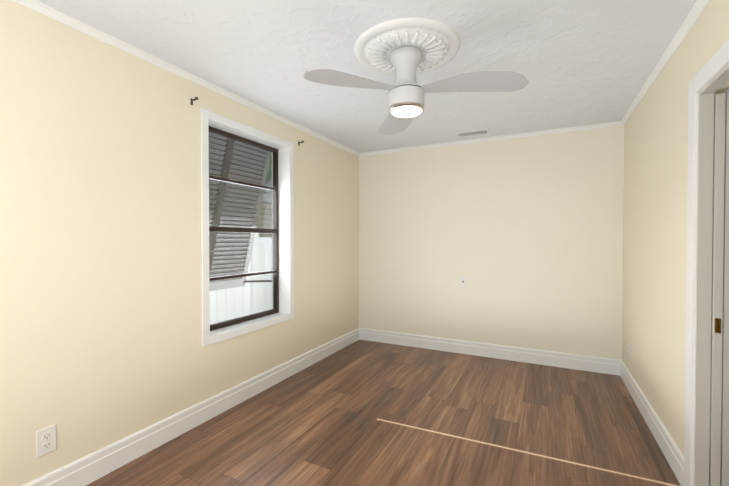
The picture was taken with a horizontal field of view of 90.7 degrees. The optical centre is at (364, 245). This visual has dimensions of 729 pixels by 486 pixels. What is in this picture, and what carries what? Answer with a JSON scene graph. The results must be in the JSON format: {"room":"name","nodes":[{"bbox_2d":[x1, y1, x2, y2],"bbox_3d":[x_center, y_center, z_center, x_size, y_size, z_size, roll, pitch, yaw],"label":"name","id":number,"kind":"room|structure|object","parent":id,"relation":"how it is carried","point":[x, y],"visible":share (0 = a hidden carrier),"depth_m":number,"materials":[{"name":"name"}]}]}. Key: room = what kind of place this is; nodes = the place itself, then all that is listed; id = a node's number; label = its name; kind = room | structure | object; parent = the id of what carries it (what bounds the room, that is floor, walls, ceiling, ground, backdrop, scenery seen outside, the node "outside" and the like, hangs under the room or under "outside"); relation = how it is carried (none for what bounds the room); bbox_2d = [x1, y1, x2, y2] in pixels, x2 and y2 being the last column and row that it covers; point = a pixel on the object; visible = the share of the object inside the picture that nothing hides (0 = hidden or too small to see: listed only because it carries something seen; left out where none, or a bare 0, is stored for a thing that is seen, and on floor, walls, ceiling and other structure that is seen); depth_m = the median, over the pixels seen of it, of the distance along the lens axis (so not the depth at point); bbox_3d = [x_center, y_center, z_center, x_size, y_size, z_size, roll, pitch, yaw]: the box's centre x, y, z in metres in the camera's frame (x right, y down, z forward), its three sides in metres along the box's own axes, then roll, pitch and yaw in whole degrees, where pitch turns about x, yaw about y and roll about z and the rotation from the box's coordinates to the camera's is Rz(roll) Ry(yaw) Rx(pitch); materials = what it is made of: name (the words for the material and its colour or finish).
{"room":"empty bedroom","nodes":[
{"label":"empty bedroom","id":0,"kind":"room"},
{"bbox_2d":[0,0,358,485],"bbox_3d":[-1.247,0.299,2.650,0.220,2.940,5.100,0,1,27],"label":"wall","id":1,"kind":"structure","parent":0,"point":[101,347],"depth_m":2.04,"materials":[{"name":"beige paint"}]},
{"bbox_2d":[36,424,55,457],"bbox_3d":[-1.564,0.963,1.772,0.008,0.129,0.078,0,1,27],"label":"outlet","id":2,"kind":"object","parent":1,"relation":"attached to","point":[45,440],"visible":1,"depth_m":1.77,"materials":[{"name":"white plastic"}]},
{"bbox_2d":[12,0,359,156],"bbox_3d":[-1.133,-1.152,2.573,0.034,0.037,4.800,0,1,27],"label":"crown molding","id":3,"kind":"structure","parent":1,"relation":"attached to","point":[35,5],"depth_m":2.23,"materials":[{"name":"white wood"}]},
{"bbox_2d":[23,328,358,485],"bbox_3d":[-1.141,1.194,2.609,0.016,0.150,4.800,0,1,27],"label":"baseboard","id":4,"kind":"structure","parent":1,"relation":"attached to","point":[93,467],"depth_m":2.37,"materials":[{"name":"white wood"}]},
{"bbox_2d":[190,97,197,104],"bbox_3d":[-1.168,-0.993,2.475,0.062,0.048,0.018,0,1,27],"label":"curtain bracket","id":5,"kind":"object","parent":1,"relation":"attached to","point":[192,100],"visible":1,"depth_m":2.48,"materials":[{"name":"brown metal"}]},
{"bbox_2d":[201,108,293,346],"bbox_3d":[-1.018,-0.130,3.074,0.223,1.701,1.041,0,1,27],"label":"window unit","id":6,"kind":"structure","parent":1,"relation":"in","point":[274,231],"depth_m":3.16,"materials":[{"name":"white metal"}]},
{"bbox_2d":[209,132,271,290],"bbox_3d":[-1.320,-0.307,3.224,0.433,1.484,1.030,0,1,27],"label":"window shutter","id":7,"kind":"object","parent":6,"relation":"attached to","point":[219,193],"depth_m":3.39,"materials":[{"name":"grey"}]},
{"bbox_2d":[37,0,696,152],"bbox_3d":[0.098,-1.202,1.954,3.230,0.080,5.100,0,1,27],"label":"ceiling","id":8,"kind":"structure","parent":0,"point":[575,63],"depth_m":2.18,"materials":[{"name":"white paint"}]},
{"bbox_2d":[354,18,460,74],"bbox_3d":[0.251,-1.141,2.147,0.624,0.047,0.624,0,1,27],"label":"medallion","id":9,"kind":"object","parent":8,"relation":"attached to","point":[436,43],"visible":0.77,"depth_m":2.01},
{"bbox_2d":[303,46,528,134],"bbox_3d":[0.367,-0.960,2.081,1.060,0.361,1.175,0,1,27],"label":"fan","id":10,"kind":"object","parent":8,"relation":"hanging from","point":[407,91],"visible":1,"depth_m":2.05,"materials":[{"name":"white painted metal"},{"name":"white plastic"},{"name":"frosted glass"}]},
{"bbox_2d":[455,129,489,136],"bbox_3d":[1.143,-1.182,3.802,0.330,0.010,0.165,0,1,27],"label":"ceiling vent","id":11,"kind":"object","parent":8,"relation":"in","point":[472,133],"visible":1,"depth_m":3.79,"materials":[{"name":"white metal"}]},
{"bbox_2d":[86,339,680,485],"bbox_3d":[2.650,1.281,3.952,6.030,0.060,10.900,0,1,27],"label":"floor","id":12,"kind":"structure","parent":0,"point":[359,412],"depth_m":2.44,"materials":[{"name":"brown wood"}]},
{"bbox_2d":[359,126,623,359],"bbox_3d":[1.307,0.028,4.133,3.010,2.440,0.150,0,1,27],"label":"wall","id":13,"kind":"structure","parent":0,"point":[524,235],"depth_m":3.95,"materials":[{"name":"beige paint"}]},
{"bbox_2d":[460,276,466,286],"bbox_3d":[1.133,0.418,4.138,0.078,0.129,0.008,0,1,27],"label":"outlet","id":14,"kind":"object","parent":13,"relation":"attached to","point":[463,281],"visible":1,"depth_m":4.13,"materials":[{"name":"white plastic"}]},
{"bbox_2d":[359,328,618,374],"bbox_3d":[1.216,1.174,4.102,2.830,0.150,0.016,0,1,27],"label":"baseboard","id":15,"kind":"structure","parent":13,"relation":"attached to","point":[534,356],"depth_m":3.96,"materials":[{"name":"white wood"}]},
{"bbox_2d":[360,121,619,155],"bbox_3d":[1.207,-1.172,4.064,2.760,0.037,0.034,0,1,27],"label":"crown molding","id":16,"kind":"structure","parent":13,"relation":"attached to","point":[611,124],"depth_m":3.93,"materials":[{"name":"white wood"}]},
{"bbox_2d":[622,0,728,455],"bbox_3d":[1.474,0.067,1.280,0.150,2.440,4.800,0,1,27],"label":"wall","id":17,"kind":"structure","parent":0,"point":[655,227],"depth_m":2.29,"materials":[{"name":"beige paint"}]},
{"bbox_2d":[627,342,629,358],"bbox_3d":[2.337,0.931,3.187,0.008,0.129,0.078,0,1,27],"label":"outlet","id":18,"kind":"object","parent":17,"relation":"attached to","point":[628,349],"visible":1,"depth_m":3.18,"materials":[{"name":"white plastic"}]},
{"bbox_2d":[619,360,683,485],"bbox_3d":[2.068,1.194,2.663,0.016,0.150,1.765,0,1,27],"label":"baseboard","id":19,"kind":"structure","parent":17,"relation":"attached to","point":[667,445],"depth_m":2.35,"materials":[{"name":"white wood"}]},
{"bbox_2d":[620,0,709,125],"bbox_3d":[1.392,-1.135,1.305,0.034,0.037,4.800,0,1,27],"label":"crown molding","id":20,"kind":"structure","parent":17,"relation":"attached to","point":[695,12],"depth_m":2.13,"materials":[{"name":"white wood"}]},
{"bbox_2d":[684,39,728,485],"bbox_3d":[1.506,0.229,1.345,0.182,2.115,1.070,0,1,27],"label":"door frame","id":21,"kind":"structure","parent":17,"relation":"attached to","point":[704,271],"depth_m":1.76,"materials":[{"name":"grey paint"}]},
{"bbox_2d":[709,93,725,485],"bbox_3d":[1.883,0.268,2.097,0.035,1.993,0.834,0,1,27],"label":"pocket door","id":22,"kind":"structure","parent":17,"relation":"in","point":[717,290],"depth_m":1.73,"materials":[{"name":"grey paint"}]},
{"label":"outside","id":23,"kind":"structure","parent":0,"visible":0},
{"bbox_3d":[-6.538,1.699,7.731,13.780,0.100,20.000,0,1,27],"label":"ground","id":24,"kind":"structure","parent":23,"visible":0},
{"bbox_2d":[209,233,271,323],"bbox_3d":[-1.632,0.728,5.255,0.134,1.910,16.134,0,1,27],"label":"fence","id":25,"kind":"object","parent":24,"relation":"on","point":[247,298],"depth_m":5.18,"materials":[{"name":"white plastic"}]},
{"bbox_2d":[257,178,271,236],"bbox_3d":[-5.314,-0.707,7.643,4.619,4.714,19.000,0,1,27],"label":"house","id":26,"kind":"structure","parent":24,"relation":"on","point":[268,214],"depth_m":9.31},
{"bbox_2d":[265,153,271,183],"bbox_3d":[-1.716,-0.619,7.659,1.544,4.538,2.925,0,1,27],"label":"tree","id":27,"kind":"object","parent":24,"relation":"on","point":[268,178],"depth_m":7.07,"materials":[{"name":"green plant"}]}
]}

